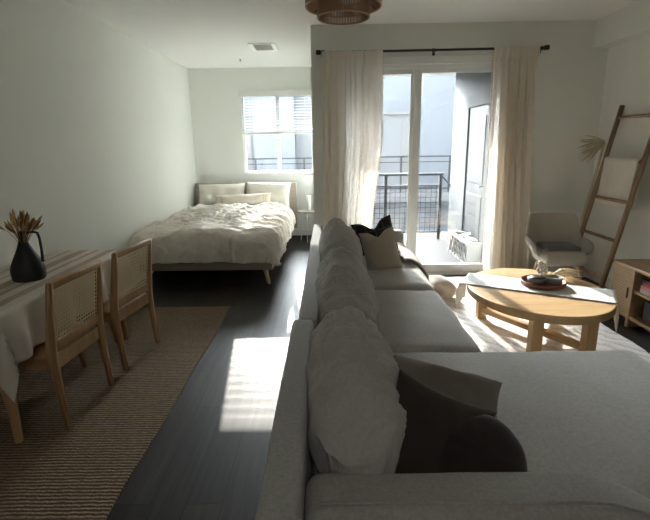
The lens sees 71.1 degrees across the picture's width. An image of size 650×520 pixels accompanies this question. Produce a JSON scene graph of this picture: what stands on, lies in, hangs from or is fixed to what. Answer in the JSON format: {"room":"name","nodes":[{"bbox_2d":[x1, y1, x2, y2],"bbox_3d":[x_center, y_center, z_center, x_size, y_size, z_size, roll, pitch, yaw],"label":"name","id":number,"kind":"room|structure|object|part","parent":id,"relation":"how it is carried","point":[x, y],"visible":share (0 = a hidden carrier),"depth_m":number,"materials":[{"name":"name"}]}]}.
{"room":"studio apartment","nodes":[
{"label":"studio apartment","id":0,"kind":"room"},
{"bbox_2d":[0,0,196,274],"bbox_3d":[-2.283,-0.386,2.284,0.160,2.735,11.320,-1,14,0],"label":"wall","id":1,"kind":"structure","parent":0,"point":[96,133],"depth_m":4.16,"materials":[{"name":"paint"}]},
{"bbox_2d":[18,271,153,370],"bbox_3d":[-2.177,0.890,2.606,0.014,0.100,11.000,-1,14,0],"label":"baseboard","id":2,"kind":"structure","parent":1,"relation":"attached to","point":[143,271],"depth_m":5.18,"materials":[{"name":"white paint"}]},
{"bbox_2d":[187,67,313,229],"bbox_3d":[-1.073,-1.769,7.685,2.219,2.735,0.160,-1,14,0],"label":"wall","id":3,"kind":"structure","parent":0,"point":[215,101],"depth_m":7.47,"materials":[{"name":"paint"}]},
{"bbox_2d":[241,96,312,174],"bbox_3d":[-0.773,-2.076,7.565,1.190,1.290,0.140,-1,14,0],"label":"window","id":4,"kind":"structure","parent":3,"relation":"in","point":[279,156],"depth_m":7.65,"materials":[{"name":"white plastic"}]},
{"bbox_2d":[238,90,312,134],"bbox_3d":[-0.781,-2.400,7.406,1.205,0.675,0.070,-1,14,0],"label":"window blind","id":5,"kind":"object","parent":4,"relation":"attached to","point":[271,93],"visible":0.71,"depth_m":7.37,"materials":[{"name":"white paint"}]},
{"bbox_3d":[-0.772,-2.093,7.483,1.155,0.042,0.052,-1,14,0],"label":"rail","id":6,"kind":"part","parent":5,"relation":"part of","materials":[{"name":"white paint"}]},
{"bbox_3d":[-0.764,-1.457,7.680,1.190,0.032,0.060,-1,14,0],"label":"sill","id":7,"kind":"part","parent":4,"relation":"part of","materials":[{"name":"white paint"}]},
{"bbox_2d":[291,229,312,234],"bbox_3d":[-1.127,-0.470,7.924,2.045,0.100,0.014,-1,14,0],"label":"baseboard","id":8,"kind":"structure","parent":3,"relation":"attached to","point":[295,232],"depth_m":7.91,"materials":[{"name":"white paint"}]},
{"bbox_2d":[63,0,638,68],"bbox_3d":[0.373,-1.805,1.915,5.514,0.120,11.320,-1,14,0],"label":"ceiling","id":9,"kind":"structure","parent":0,"point":[193,34],"depth_m":4.52,"materials":[{"name":"paint"}]},
{"bbox_2d":[247,42,278,51],"bbox_3d":[-0.774,-2.683,5.740,0.330,0.020,0.460,-1,14,0],"label":"ceiling vent","id":10,"kind":"object","parent":9,"relation":"in","point":[266,46],"visible":1,"depth_m":5.67,"materials":[{"name":"metal"}]},
{"bbox_2d":[305,0,381,24],"bbox_3d":[0.123,-1.835,3.063,0.524,0.378,0.524,-1,14,0],"label":"pendant lamp","id":11,"kind":"object","parent":9,"relation":"hanging from","point":[324,9],"visible":1,"depth_m":3.16,"materials":[{"name":"beige wicker"}]},
{"bbox_3d":[0.124,-1.716,3.093,0.366,0.134,0.366,-1,14,0],"label":"lamp shade","id":12,"kind":"part","parent":11,"relation":"part of","materials":[{"name":"beige wicker"}]},
{"bbox_2d":[106,231,649,519],"bbox_3d":[0.414,0.943,2.609,5.514,0.080,11.320,-1,14,0],"label":"floor","id":13,"kind":"structure","parent":0,"point":[207,460],"depth_m":2.85,"materials":[{"name":"black wood"}]},
{"bbox_2d":[0,306,230,519],"bbox_3d":[-1.539,1.122,1.829,1.247,0.014,5.386,-1,14,0],"label":"jute rug","id":14,"kind":"object","parent":13,"relation":"on","point":[79,472],"visible":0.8,"depth_m":2.63,"materials":[{"name":"wicker"}]},
{"bbox_2d":[0,260,114,428],"bbox_3d":[-1.599,0.469,2.666,0.450,0.850,0.505,0,14,4],"label":"dining chair","id":15,"kind":"object","parent":14,"relation":"on","point":[58,349],"visible":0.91,"depth_m":2.54,"materials":[{"name":"brown wood"}]},
{"bbox_3d":[-1.778,0.728,2.529,0.076,0.421,0.046,0,14,4],"label":"leg","id":16,"kind":"part","parent":15,"relation":"part of","materials":[{"name":"brown wood"}]},
{"bbox_3d":[-1.619,0.503,2.675,0.370,0.080,0.435,0,14,4],"label":"seat rail","id":17,"kind":"part","parent":15,"relation":"part of","materials":[{"name":"brown wood"}]},
{"bbox_3d":[-1.436,0.526,2.432,0.093,0.846,0.046,0,14,4],"label":"leg","id":18,"kind":"part","parent":15,"relation":"part of","materials":[{"name":"brown wood"}]},
{"bbox_3d":[-1.642,0.482,2.672,0.365,0.033,0.451,0,14,4],"label":"seat","id":19,"kind":"part","parent":15,"relation":"part of","materials":[{"name":"brown wood"}]},
{"bbox_3d":[-1.398,0.079,2.553,0.033,0.044,0.471,0,14,4],"label":"rail","id":20,"kind":"part","parent":15,"relation":"part of","materials":[{"name":"brown wood"}]},
{"bbox_3d":[-1.419,0.247,2.597,0.004,0.310,0.425,8,15,2],"label":"cane panel","id":21,"kind":"part","parent":15,"relation":"part of","materials":[{"name":"beige"}]},
{"bbox_3d":[-1.441,0.421,2.643,0.031,0.061,0.425,0,14,4],"label":"rail","id":22,"kind":"part","parent":15,"relation":"part of","materials":[{"name":"brown wood"}]},
{"bbox_3d":[-1.406,0.413,2.876,0.093,0.846,0.046,0,14,4],"label":"leg","id":23,"kind":"part","parent":15,"relation":"part of","materials":[{"name":"brown wood"}]},
{"bbox_2d":[3,291,128,443],"bbox_3d":[-1.860,0.456,2.985,0.545,0.723,1.450,-1,14,0],"label":"dining table","id":24,"kind":"object","parent":14,"relation":"on","point":[12,408],"visible":0.15,"depth_m":2.39,"materials":[{"name":"brown wood"}]},
{"bbox_3d":[-1.635,0.631,2.342,0.062,0.693,0.064,-1,14,0],"label":"leg","id":25,"kind":"part","parent":24,"relation":"part of","materials":[{"name":"brown wood"}]},
{"bbox_2d":[0,249,131,402],"bbox_3d":[-1.804,0.299,2.895,0.648,0.402,1.595,-1,14,0],"label":"tablecloth","id":26,"kind":"object","parent":24,"relation":"on","point":[22,305],"visible":0.66,"depth_m":2.51,"materials":[{"name":"fabric"}]},
{"bbox_2d":[10,230,46,282],"bbox_3d":[-1.825,-0.029,2.774,0.190,0.300,0.188,-1,14,0],"label":"jug vase","id":27,"kind":"object","parent":26,"relation":"on","point":[26,265],"visible":0.89,"depth_m":2.73,"materials":[{"name":"black ceramic"}]},
{"bbox_2d":[0,209,43,242],"bbox_3d":[-1.800,-0.197,2.733,0.223,0.228,0.231,7,16,29],"label":"bouquet","id":28,"kind":"object","parent":27,"relation":"in","point":[25,225],"visible":0.94,"depth_m":2.71,"materials":[{"name":"brown plant"}]},
{"bbox_3d":[-1.770,-0.083,2.773,0.082,0.195,0.018,-5,15,-17],"label":"jug handle","id":29,"kind":"part","parent":27,"relation":"part of","materials":[{"name":"black ceramic"}]},
{"bbox_3d":[-1.630,0.304,3.631,0.062,0.693,0.064,-1,14,0],"label":"leg","id":30,"kind":"part","parent":24,"relation":"part of","materials":[{"name":"brown wood"}]},
{"bbox_2d":[77,238,159,370],"bbox_3d":[-1.551,0.302,3.326,0.450,0.850,0.505,1,14,7],"label":"dining chair","id":31,"kind":"object","parent":14,"relation":"on","point":[120,305],"visible":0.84,"depth_m":3.21,"materials":[{"name":"wood"}]},
{"bbox_3d":[-1.741,0.557,3.200,0.076,0.421,0.046,1,14,7],"label":"leg","id":32,"kind":"part","parent":31,"relation":"part of","materials":[{"name":"brown wood"}]},
{"bbox_3d":[-1.570,0.335,3.337,0.370,0.080,0.435,1,14,7],"label":"seat rail","id":33,"kind":"part","parent":31,"relation":"part of","materials":[{"name":"brown wood"}]},
{"bbox_3d":[-1.689,0.456,3.599,0.076,0.421,0.046,1,14,7],"label":"leg","id":34,"kind":"part","parent":31,"relation":"part of","materials":[{"name":"brown wood"}]},
{"bbox_3d":[-1.593,0.314,3.334,0.365,0.033,0.451,1,14,7],"label":"seat","id":35,"kind":"part","parent":31,"relation":"part of","materials":[{"name":"brown wood"}]},
{"bbox_3d":[-1.402,0.361,3.083,0.093,0.846,0.046,1,14,7],"label":"leg","id":36,"kind":"part","parent":31,"relation":"part of","materials":[{"name":"brown wood"}]},
{"bbox_3d":[-1.350,-0.085,3.201,0.033,0.044,0.471,1,14,7],"label":"rail","id":37,"kind":"part","parent":31,"relation":"part of","materials":[{"name":"brown wood"}]},
{"bbox_3d":[-1.372,0.082,3.246,0.004,0.310,0.425,9,15,5],"label":"cane panel","id":38,"kind":"part","parent":31,"relation":"part of","materials":[{"name":"beige"}]},
{"bbox_3d":[-1.393,0.256,3.293,0.031,0.061,0.425,1,14,7],"label":"rail","id":39,"kind":"part","parent":31,"relation":"part of","materials":[{"name":"brown wood"}]},
{"bbox_3d":[-1.345,0.248,3.524,0.093,0.846,0.046,1,14,7],"label":"leg","id":40,"kind":"part","parent":31,"relation":"part of","materials":[{"name":"brown wood"}]},
{"bbox_2d":[127,182,297,283],"bbox_3d":[-1.303,-0.486,6.306,1.715,0.942,2.925,-1,14,0],"label":"bed","id":41,"kind":"object","parent":13,"relation":"on","point":[219,236],"visible":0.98,"depth_m":5.07,"materials":[{"name":"beige fabric"}]},
{"bbox_3d":[-1.338,-0.252,6.419,1.500,0.090,2.680,-1,14,0],"label":"frame","id":42,"kind":"part","parent":41,"relation":"part of","materials":[{"name":"beige fabric"}]},
{"bbox_2d":[127,202,295,265],"bbox_3d":[-1.304,-0.431,6.051,1.715,0.464,2.404,-1,14,0],"label":"duvet","id":43,"kind":"object","parent":41,"relation":"on","point":[219,234],"depth_m":5.01,"materials":[{"name":"beige fabric"}]},
{"bbox_2d":[199,183,244,204],"bbox_3d":[-1.681,-1.040,7.415,0.762,0.400,0.288,-2,14,-4],"label":"bed pillow","id":44,"kind":"object","parent":41,"relation":"on","point":[207,193],"visible":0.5,"depth_m":7.34,"materials":[{"name":"beige fabric"}]},
{"bbox_2d":[215,193,270,205],"bbox_3d":[-1.301,-0.944,7.232,0.904,0.224,0.187,-1,14,-1],"label":"lumbar pillow","id":45,"kind":"object","parent":41,"relation":"on","point":[250,199],"visible":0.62,"depth_m":7.17,"materials":[{"name":"fabric"}]},
{"bbox_3d":[-1.310,-0.916,7.669,1.675,0.775,0.070,-1,14,0],"label":"headboard","id":46,"kind":"part","parent":41,"relation":"part of","materials":[{"name":"beige fabric"}]},
{"bbox_3d":[-0.658,0.177,5.184,0.111,0.187,0.054,12,19,41],"label":"leg","id":47,"kind":"part","parent":41,"relation":"part of","materials":[{"name":"brown wood"}]},
{"bbox_2d":[246,182,290,207],"bbox_3d":[-0.931,-1.059,7.407,0.747,0.420,0.289,1,14,6],"label":"bed pillow","id":48,"kind":"object","parent":41,"relation":"on","point":[279,192],"visible":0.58,"depth_m":7.33,"materials":[{"name":"beige fabric"}]},
{"bbox_2d":[297,209,313,242],"bbox_3d":[-0.284,-0.554,7.391,0.320,0.501,0.320,-1,14,0],"label":"side table","id":49,"kind":"object","parent":13,"relation":"on","point":[305,211],"visible":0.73,"depth_m":7.31,"materials":[{"name":"white wood"}]},
{"bbox_3d":[-0.285,-0.515,7.288,0.017,0.476,0.056,-1,14,0],"label":"leg","id":50,"kind":"part","parent":49,"relation":"part of","materials":[{"name":"white paint"}]},
{"bbox_2d":[307,195,310,210],"bbox_3d":[-0.260,-0.913,7.300,0.068,0.240,0.068,-1,14,0],"label":"vase","id":51,"kind":"object","parent":49,"relation":"on","point":[308,196],"visible":1,"depth_m":7.28,"materials":[{"name":"white ceramic"}]},
{"bbox_2d":[255,217,649,519],"bbox_3d":[0.744,0.314,3.067,1.814,0.907,4.206,-1,14,0],"label":"sectional sofa","id":52,"kind":"object","parent":13,"relation":"on","point":[580,420],"visible":0.95,"depth_m":1.58,"materials":[{"name":"fabric"}]},
{"bbox_3d":[-0.107,0.762,1.707,0.114,0.634,1.345,-1,14,0],"label":"panel","id":53,"kind":"part","parent":52,"relation":"part of","materials":[{"name":"fabric"}]},
{"bbox_3d":[-0.078,0.249,3.743,0.112,0.629,2.858,-1,14,0],"label":"panel","id":54,"kind":"part","parent":52,"relation":"part of","materials":[{"name":"fabric"}]},
{"bbox_2d":[318,217,362,262],"bbox_3d":[0.127,-0.100,3.967,0.387,0.533,1.070,-7,14,2],"label":"cushion","id":55,"kind":"object","parent":52,"relation":"on","point":[336,233],"depth_m":3.69,"materials":[{"name":"fabric"}]},
{"bbox_2d":[315,246,379,324],"bbox_3d":[0.121,0.185,2.887,0.394,0.501,1.272,-7,14,2],"label":"cushion","id":56,"kind":"object","parent":52,"relation":"on","point":[342,280],"depth_m":2.52,"materials":[{"name":"fabric"}]},
{"bbox_2d":[305,306,406,474],"bbox_3d":[0.110,0.464,1.813,0.402,0.502,1.020,-7,14,2],"label":"cushion","id":57,"kind":"object","parent":52,"relation":"on","point":[355,420],"depth_m":1.46,"materials":[{"name":"fabric"}]},
{"bbox_2d":[351,215,398,255],"bbox_3d":[0.506,-0.197,4.502,0.475,0.475,0.210,-5,15,-17],"label":"throw pillow","id":58,"kind":"object","parent":52,"relation":"on","point":[385,222],"visible":0.42,"depth_m":4.45,"materials":[{"name":"black fabric"}]},
{"bbox_2d":[359,227,401,269],"bbox_3d":[0.488,-0.087,4.006,0.368,0.391,0.225,-4,14,-11],"label":"throw pillow","id":59,"kind":"object","parent":52,"relation":"on","point":[381,252],"visible":0.94,"depth_m":3.93,"materials":[{"name":"beige fabric"}]},
{"bbox_2d":[362,256,435,291],"bbox_3d":[0.434,0.128,4.234,0.917,0.246,1.440,-1,14,0],"label":"seat cushion","id":60,"kind":"object","parent":52,"relation":"on","point":[409,276],"depth_m":3.73,"materials":[{"name":"fabric"}]},
{"bbox_3d":[0.417,-0.053,5.029,0.886,0.579,0.221,-1,14,0],"label":"armrest","id":61,"kind":"part","parent":52,"relation":"part of","materials":[{"name":"fabric"}]},
{"bbox_2d":[397,242,428,280],"bbox_3d":[0.826,0.105,4.507,0.255,0.437,0.828,-1,14,0],"label":"throw blanket","id":62,"kind":"object","parent":52,"relation":"on","point":[404,251],"visible":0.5,"depth_m":4.29,"materials":[{"name":"fabric"}]},
{"bbox_2d":[375,290,480,352],"bbox_3d":[0.432,0.440,3.003,0.920,0.246,1.144,-1,14,0],"label":"seat cushion","id":63,"kind":"object","parent":52,"relation":"on","point":[411,321],"depth_m":2.75,"materials":[{"name":"fabric"}]},
{"bbox_2d":[394,369,496,473],"bbox_3d":[0.359,0.598,1.529,0.441,0.389,0.233,2,14,10],"label":"throw pillow","id":64,"kind":"object","parent":52,"relation":"on","point":[432,415],"visible":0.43,"depth_m":1.49,"materials":[{"name":"brown fabric"}]},
{"bbox_2d":[393,355,501,418],"bbox_3d":[0.445,0.557,1.738,0.503,0.275,0.335,2,14,10],"label":"throw pillow","id":65,"kind":"object","parent":52,"relation":"on","point":[473,389],"visible":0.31,"depth_m":1.74,"materials":[{"name":"beige fabric"}]},
{"bbox_3d":[0.496,0.897,1.333,1.108,0.546,0.215,-1,14,0],"label":"armrest","id":66,"kind":"part","parent":52,"relation":"part of","materials":[{"name":"fabric"}]},
{"bbox_2d":[314,350,649,498],"bbox_3d":[0.804,0.698,1.924,1.688,0.256,1.101,-1,14,0],"label":"cushion","id":67,"kind":"object","parent":52,"relation":"on","point":[586,412],"depth_m":1.84,"materials":[{"name":"fabric"}]},
{"bbox_2d":[439,414,526,472],"bbox_3d":[0.503,0.654,1.488,0.300,0.245,0.261,1,14,8],"label":"round pillow","id":68,"kind":"object","parent":52,"relation":"on","point":[483,443],"visible":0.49,"depth_m":1.44,"materials":[{"name":"grey fabric"}]},
{"bbox_2d":[443,277,649,362],"bbox_3d":[1.335,0.536,3.906,2.021,0.022,2.740,-1,14,0],"label":"area rug","id":69,"kind":"object","parent":13,"relation":"on","point":[491,334],"visible":0.09,"depth_m":3.63,"materials":[{"name":"carpet"}]},
{"bbox_2d":[429,275,456,298],"bbox_3d":[1.137,0.270,4.561,0.314,0.214,0.389,-4,15,-13],"label":"floor cushion","id":70,"kind":"object","parent":69,"relation":"on","point":[444,287],"visible":0.56,"depth_m":4.42,"materials":[{"name":"fabric"}]},
{"bbox_2d":[467,268,616,351],"bbox_3d":[1.631,0.417,3.555,1.000,0.408,1.200,-1,14,0],"label":"coffee table","id":71,"kind":"object","parent":69,"relation":"on","point":[539,309],"visible":0.73,"depth_m":3.17,"materials":[{"name":"brown wood"}]},
{"bbox_3d":[1.363,0.351,3.952,0.076,0.348,0.076,-1,14,0],"label":"leg","id":72,"kind":"part","parent":71,"relation":"part of","materials":[{"name":"brown wood"}]},
{"bbox_3d":[1.455,0.551,3.156,0.076,0.348,0.076,-1,14,0],"label":"leg","id":73,"kind":"part","parent":71,"relation":"part of","materials":[{"name":"brown wood"}]},
{"bbox_2d":[455,273,618,331],"bbox_3d":[1.629,0.309,3.558,1.116,0.217,0.368,7,16,28],"label":"table runner","id":74,"kind":"object","parent":71,"relation":"on","point":[491,281],"visible":0.84,"depth_m":3.47,"materials":[{"name":"fabric"}]},
{"bbox_2d":[520,274,566,290],"bbox_3d":[1.708,0.176,3.566,0.332,0.040,0.332,-1,14,0],"label":"serving tray","id":75,"kind":"object","parent":74,"relation":"on","point":[523,279],"visible":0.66,"depth_m":3.46,"materials":[{"name":"brown wood"}]},
{"bbox_2d":[527,275,546,284],"bbox_3d":[1.645,0.155,3.535,0.144,0.068,0.144,-1,14,0],"label":"bowl","id":76,"kind":"object","parent":75,"relation":"on","point":[533,279],"visible":0.94,"depth_m":3.49,"materials":[{"name":"grey metal"}]},
{"bbox_2d":[536,261,547,275],"bbox_3d":[1.722,0.089,3.604,0.104,0.160,0.073,-1,14,0],"label":"flower sprig","id":77,"kind":"object","parent":75,"relation":"on","point":[542,266],"visible":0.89,"depth_m":3.59,"materials":[{"name":"white plant"}]},
{"bbox_2d":[545,274,563,284],"bbox_3d":[1.786,0.156,3.545,0.128,0.057,0.128,-1,14,0],"label":"dish","id":78,"kind":"object","parent":75,"relation":"on","point":[552,279],"visible":0.95,"depth_m":3.51,"materials":[{"name":"ceramic"}]},
{"bbox_2d":[552,268,585,276],"bbox_3d":[1.969,0.102,3.716,0.303,0.077,0.157,-1,14,0],"label":"bundle","id":79,"kind":"object","parent":71,"relation":"on","point":[564,272],"visible":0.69,"depth_m":3.71,"materials":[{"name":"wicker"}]},
{"bbox_3d":[1.835,0.544,3.163,0.076,0.348,0.076,-1,14,0],"label":"leg","id":80,"kind":"part","parent":71,"relation":"part of","materials":[{"name":"brown wood"}]},
{"bbox_2d":[524,213,593,278],"bbox_3d":[2.355,-0.048,4.628,0.616,0.804,0.502,0,14,4],"label":"tub chair","id":81,"kind":"object","parent":13,"relation":"on","point":[554,239],"visible":1,"depth_m":4.68,"materials":[{"name":"beige fabric"}]},
{"bbox_3d":[2.352,-0.043,4.578,0.436,0.154,0.403,0,14,4],"label":"seat","id":82,"kind":"part","parent":81,"relation":"part of","materials":[{"name":"beige fabric"}]},
{"bbox_3d":[2.506,0.206,4.480,0.031,0.379,0.114,-11,18,-36],"label":"leg","id":83,"kind":"part","parent":81,"relation":"part of","materials":[{"name":"brown wood"}]},
{"bbox_2d":[567,266,583,277],"bbox_3d":[2.837,0.026,5.153,0.180,0.380,0.180,-1,14,0],"label":"basket","id":84,"kind":"object","parent":13,"relation":"on","point":[574,267],"depth_m":5.10,"materials":[{"name":"wicker"}]},
{"bbox_2d":[567,135,605,277],"bbox_3d":[2.739,-0.535,4.936,0.432,1.580,0.204,-10,17,-31],"label":"leaf","id":85,"kind":"object","parent":13,"relation":"on","point":[599,144],"visible":0.65,"depth_m":4.76,"materials":[{"name":"plant"}]},
{"bbox_2d":[568,105,649,287],"bbox_3d":[2.802,-0.567,4.482,0.399,1.868,0.635,-1,14,0],"label":"blanket ladder","id":86,"kind":"object","parent":13,"relation":"on","point":[619,116],"visible":0.83,"depth_m":4.36,"materials":[{"name":"brown wood"}]},
{"bbox_3d":[2.804,-0.639,4.769,0.399,1.868,0.045,-1,14,0],"label":"rail","id":87,"kind":"part","parent":86,"relation":"part of","materials":[{"name":"brown wood"}]},
{"bbox_2d":[596,156,641,209],"bbox_3d":[2.865,-0.761,4.433,0.113,0.473,0.520,-1,14,0],"label":"knit blanket","id":88,"kind":"object","parent":86,"relation":"hanging from","point":[618,175],"visible":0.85,"depth_m":4.38,"materials":[{"name":"fabric"}]},
{"bbox_3d":[2.801,-0.494,4.197,0.399,1.868,0.045,-1,14,0],"label":"rail","id":89,"kind":"part","parent":86,"relation":"part of","materials":[{"name":"brown wood"}]},
{"bbox_2d":[611,259,649,330],"bbox_3d":[2.752,0.427,3.300,0.465,0.515,1.530,-1,14,0],"label":"media console","id":90,"kind":"object","parent":13,"relation":"on","point":[628,274],"visible":0.88,"depth_m":3.79,"materials":[{"name":"brown wood"}]},
{"bbox_3d":[2.540,0.243,3.901,0.018,0.383,0.250,-1,14,0],"label":"door","id":91,"kind":"part","parent":90,"relation":"part of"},
{"bbox_2d":[634,291,649,300],"bbox_3d":[2.752,0.408,3.159,0.423,0.020,1.205,-1,14,0],"label":"shelf","id":92,"kind":"object","parent":90,"relation":"attached to","point":[636,293],"depth_m":3.67,"materials":[{"name":"brown wood"}]},
{"bbox_2d":[640,288,649,296],"bbox_3d":[2.664,0.278,3.567,0.200,0.034,0.270,-1,14,-2],"label":"book","id":93,"kind":"object","parent":90,"relation":"on","point":[642,291],"visible":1,"depth_m":3.65,"materials":[{"name":"paper"}]},
{"bbox_2d":[641,285,649,291],"bbox_3d":[2.659,0.246,3.569,0.190,0.026,0.260,-1,14,1],"label":"book","id":94,"kind":"object","parent":93,"relation":"on","point":[642,286],"visible":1,"depth_m":3.64,"materials":[{"name":"paper"}]},
{"bbox_3d":[2.659,0.222,3.553,0.190,0.028,0.250,0,14,2],"label":"book","id":95,"kind":"object","parent":94,"relation":"on","visible":0},
{"bbox_2d":[642,279,649,284],"bbox_3d":[2.648,0.195,3.557,0.170,0.022,0.240,-1,14,-1],"label":"book","id":96,"kind":"object","parent":95,"relation":"on","point":[647,281],"visible":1,"depth_m":3.64,"materials":[{"name":"paper"}]},
{"bbox_2d":[642,301,649,334],"bbox_3d":[2.734,0.598,3.596,0.300,0.477,0.300,-1,14,0],"label":"storage basket","id":97,"kind":"object","parent":90,"relation":"on","point":[646,312],"visible":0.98,"depth_m":3.66,"materials":[{"name":"fabric"}]},
{"bbox_2d":[382,73,455,76],"bbox_3d":[1.560,-2.734,6.090,3.095,0.190,2.440,-1,14,0],"label":"ceiling","id":98,"kind":"structure","parent":0,"point":[423,74],"depth_m":7.13,"materials":[{"name":"white paint"}]},
{"bbox_2d":[310,20,608,265],"bbox_3d":[1.434,-1.165,5.146,3.135,2.735,0.160,-1,14,0],"label":"wall","id":99,"kind":"structure","parent":0,"point":[570,74],"depth_m":4.86,"materials":[{"name":"paint"}]},
{"bbox_2d":[316,45,549,56],"bbox_3d":[1.115,-2.184,4.757,2.420,0.070,0.097,-1,14,0],"label":"curtain rod","id":100,"kind":"object","parent":99,"relation":"attached to","point":[545,47],"visible":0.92,"depth_m":4.72,"materials":[{"name":"black metal"}]},
{"bbox_2d":[322,50,384,227],"bbox_3d":[0.303,-0.992,5.026,0.671,2.432,0.146,0,14,2],"label":"curtain","id":101,"kind":"object","parent":100,"relation":"hanging from","point":[352,93],"visible":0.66,"depth_m":4.93,"materials":[{"name":"fabric"}]},
{"bbox_3d":[0.545,-0.988,5.044,0.190,2.377,0.087,-1,14,0],"label":"pompom trim","id":102,"kind":"part","parent":101,"relation":"part of","materials":[{"name":"fabric"}]},
{"bbox_3d":[1.115,-2.183,4.730,2.360,0.037,0.025,-1,14,0],"label":"rod","id":103,"kind":"part","parent":100,"relation":"part of","materials":[{"name":"black metal"}]},
{"bbox_2d":[482,46,540,270],"bbox_3d":[2.056,-1.019,5.002,0.610,2.444,0.151,0,14,3],"label":"curtain","id":104,"kind":"object","parent":100,"relation":"hanging from","point":[515,69],"visible":0.98,"depth_m":4.97,"materials":[{"name":"fabric"}]},
{"bbox_3d":[1.785,-1.000,4.995,0.074,2.389,0.040,3,15,16],"label":"pompom trim","id":105,"kind":"part","parent":104,"relation":"part of","materials":[{"name":"fabric"}]},
{"bbox_2d":[382,55,493,274],"bbox_3d":[1.039,-1.002,5.178,1.830,2.415,0.162,-1,14,0],"label":"door","id":106,"kind":"structure","parent":99,"relation":"in","point":[415,66],"depth_m":4.97,"materials":[{"name":"white plastic"}]},
{"bbox_2d":[528,266,563,272],"bbox_3d":[1.446,0.133,5.385,3.121,0.100,0.014,-1,14,0],"label":"baseboard","id":107,"kind":"structure","parent":99,"relation":"attached to","point":[553,269],"depth_m":5.36,"materials":[{"name":"white paint"}]},
{"bbox_2d":[447,72,492,262],"bbox_3d":[2.077,-1.298,6.193,0.200,2.660,1.940,-1,14,0],"label":"wall","id":108,"kind":"structure","parent":0,"point":[472,90],"depth_m":6.51,"materials":[{"name":"paint"}]},
{"bbox_2d":[463,103,488,242],"bbox_3d":[2.006,-1.010,6.080,0.128,2.000,0.800,-1,14,0],"label":"door","id":109,"kind":"structure","parent":108,"relation":"in","point":[478,122],"depth_m":6.01,"materials":[{"name":"grey paint"}]},
{"bbox_2d":[584,34,649,279],"bbox_3d":[3.066,-0.138,0.985,0.160,2.735,8.720,-1,14,0],"label":"wall","id":110,"kind":"structure","parent":0,"point":[627,74],"depth_m":4.53,"materials":[{"name":"paint"}]},
{"bbox_2d":[583,270,611,288],"bbox_3d":[2.998,1.141,1.308,0.014,0.100,8.400,-1,14,0],"label":"baseboard","id":111,"kind":"structure","parent":110,"relation":"attached to","point":[608,283],"depth_m":5.04,"materials":[{"name":"white paint"}]},
{"bbox_2d":[593,0,649,47],"bbox_3d":[2.888,-1.330,0.684,0.160,0.270,8.400,-1,14,0],"label":"soffit","id":112,"kind":"structure","parent":110,"relation":"attached to","point":[631,22],"depth_m":4.31,"materials":[{"name":"paint"}]},
{"bbox_3d":[1.599,-0.092,6.716,3.095,0.080,2.360,-1,14,0],"label":"floor","id":113,"kind":"structure","parent":0,"visible":0},
{"bbox_2d":[370,173,451,238],"bbox_3d":[1.026,-0.828,7.284,1.937,1.085,0.152,-1,14,0],"label":"balcony railing","id":114,"kind":"object","parent":113,"relation":"on","point":[385,186],"visible":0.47,"depth_m":7.30,"materials":[{"name":"metal"}]},
{"bbox_3d":[0.972,-0.823,7.339,0.048,1.050,0.048,-1,14,0],"label":"post","id":115,"kind":"part","parent":114,"relation":"part of","materials":[{"name":"metal"}]},
{"bbox_3d":[0.964,-1.349,7.206,1.820,0.035,0.044,-1,14,0],"label":"rail","id":116,"kind":"part","parent":114,"relation":"part of","materials":[{"name":"metal"}]},
{"bbox_3d":[0.977,-0.452,7.432,1.820,0.025,0.024,-1,14,0],"label":"rail","id":117,"kind":"part","parent":114,"relation":"part of","materials":[{"name":"metal"}]},
{"bbox_3d":[1.842,-0.834,7.332,0.048,1.050,0.048,-1,14,0],"label":"post","id":118,"kind":"part","parent":114,"relation":"part of","materials":[{"name":"metal"}]},
{"bbox_2d":[448,230,481,262],"bbox_3d":[1.884,-0.194,6.195,0.196,0.377,0.880,-1,14,0],"label":"box","id":119,"kind":"object","parent":113,"relation":"on","point":[462,246],"visible":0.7,"depth_m":5.95,"materials":[{"name":"grey paint"}]},
{"label":"outside","id":120,"kind":"structure","parent":0,"visible":0},
{"bbox_3d":[0.191,-3.344,32.883,80.000,0.200,54.600,-1,14,0],"label":"ground","id":121,"kind":"structure","parent":120,"visible":0},
{"bbox_2d":[244,76,455,231],"bbox_3d":[-6.849,-2.397,15.150,26.150,6.860,4.500,-1,14,0],"label":"apartment building","id":122,"kind":"structure","parent":121,"relation":"on","point":[437,92],"depth_m":13.69,"materials":[{"name":"blue paint"}]},
{"bbox_3d":[-2.692,-3.161,14.028,0.900,2.030,0.030,-1,14,0],"label":"apartment door","id":123,"kind":"part","parent":122,"relation":"part of","materials":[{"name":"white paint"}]},
{"bbox_2d":[247,155,451,191],"bbox_3d":[-1.389,-2.366,12.868,15.100,1.020,0.040,-1,14,0],"label":"walkway railing","id":124,"kind":"object","parent":122,"relation":"on","point":[449,156],"visible":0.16,"depth_m":12.75,"materials":[{"name":"metal"}]},
{"bbox_3d":[-1.394,-2.698,12.784,15.100,0.025,0.030,-1,14,0],"label":"rail","id":125,"kind":"part","parent":124,"relation":"part of","materials":[{"name":"metal"}]},
{"bbox_3d":[-1.397,-2.841,12.748,15.100,0.040,0.040,-1,14,0],"label":"rail","id":126,"kind":"part","parent":124,"relation":"part of","materials":[{"name":"metal"}]},
{"bbox_3d":[2.140,-2.393,12.848,0.044,0.980,0.040,-1,14,0],"label":"post","id":127,"kind":"part","parent":124,"relation":"part of","materials":[{"name":"metal"}]},
{"bbox_3d":[-1.384,-1.983,12.965,15.100,0.030,0.030,-1,14,0],"label":"rail","id":128,"kind":"part","parent":124,"relation":"part of","materials":[{"name":"metal"}]},
{"bbox_3d":[3.500,-2.411,12.838,0.044,0.980,0.040,-1,14,0],"label":"post","id":129,"kind":"part","parent":124,"relation":"part of","materials":[{"name":"metal"}]},
{"bbox_3d":[2.808,-3.233,13.989,0.900,2.030,0.030,-1,14,0],"label":"apartment door","id":130,"kind":"part","parent":122,"relation":"part of","materials":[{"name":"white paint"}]}
]}

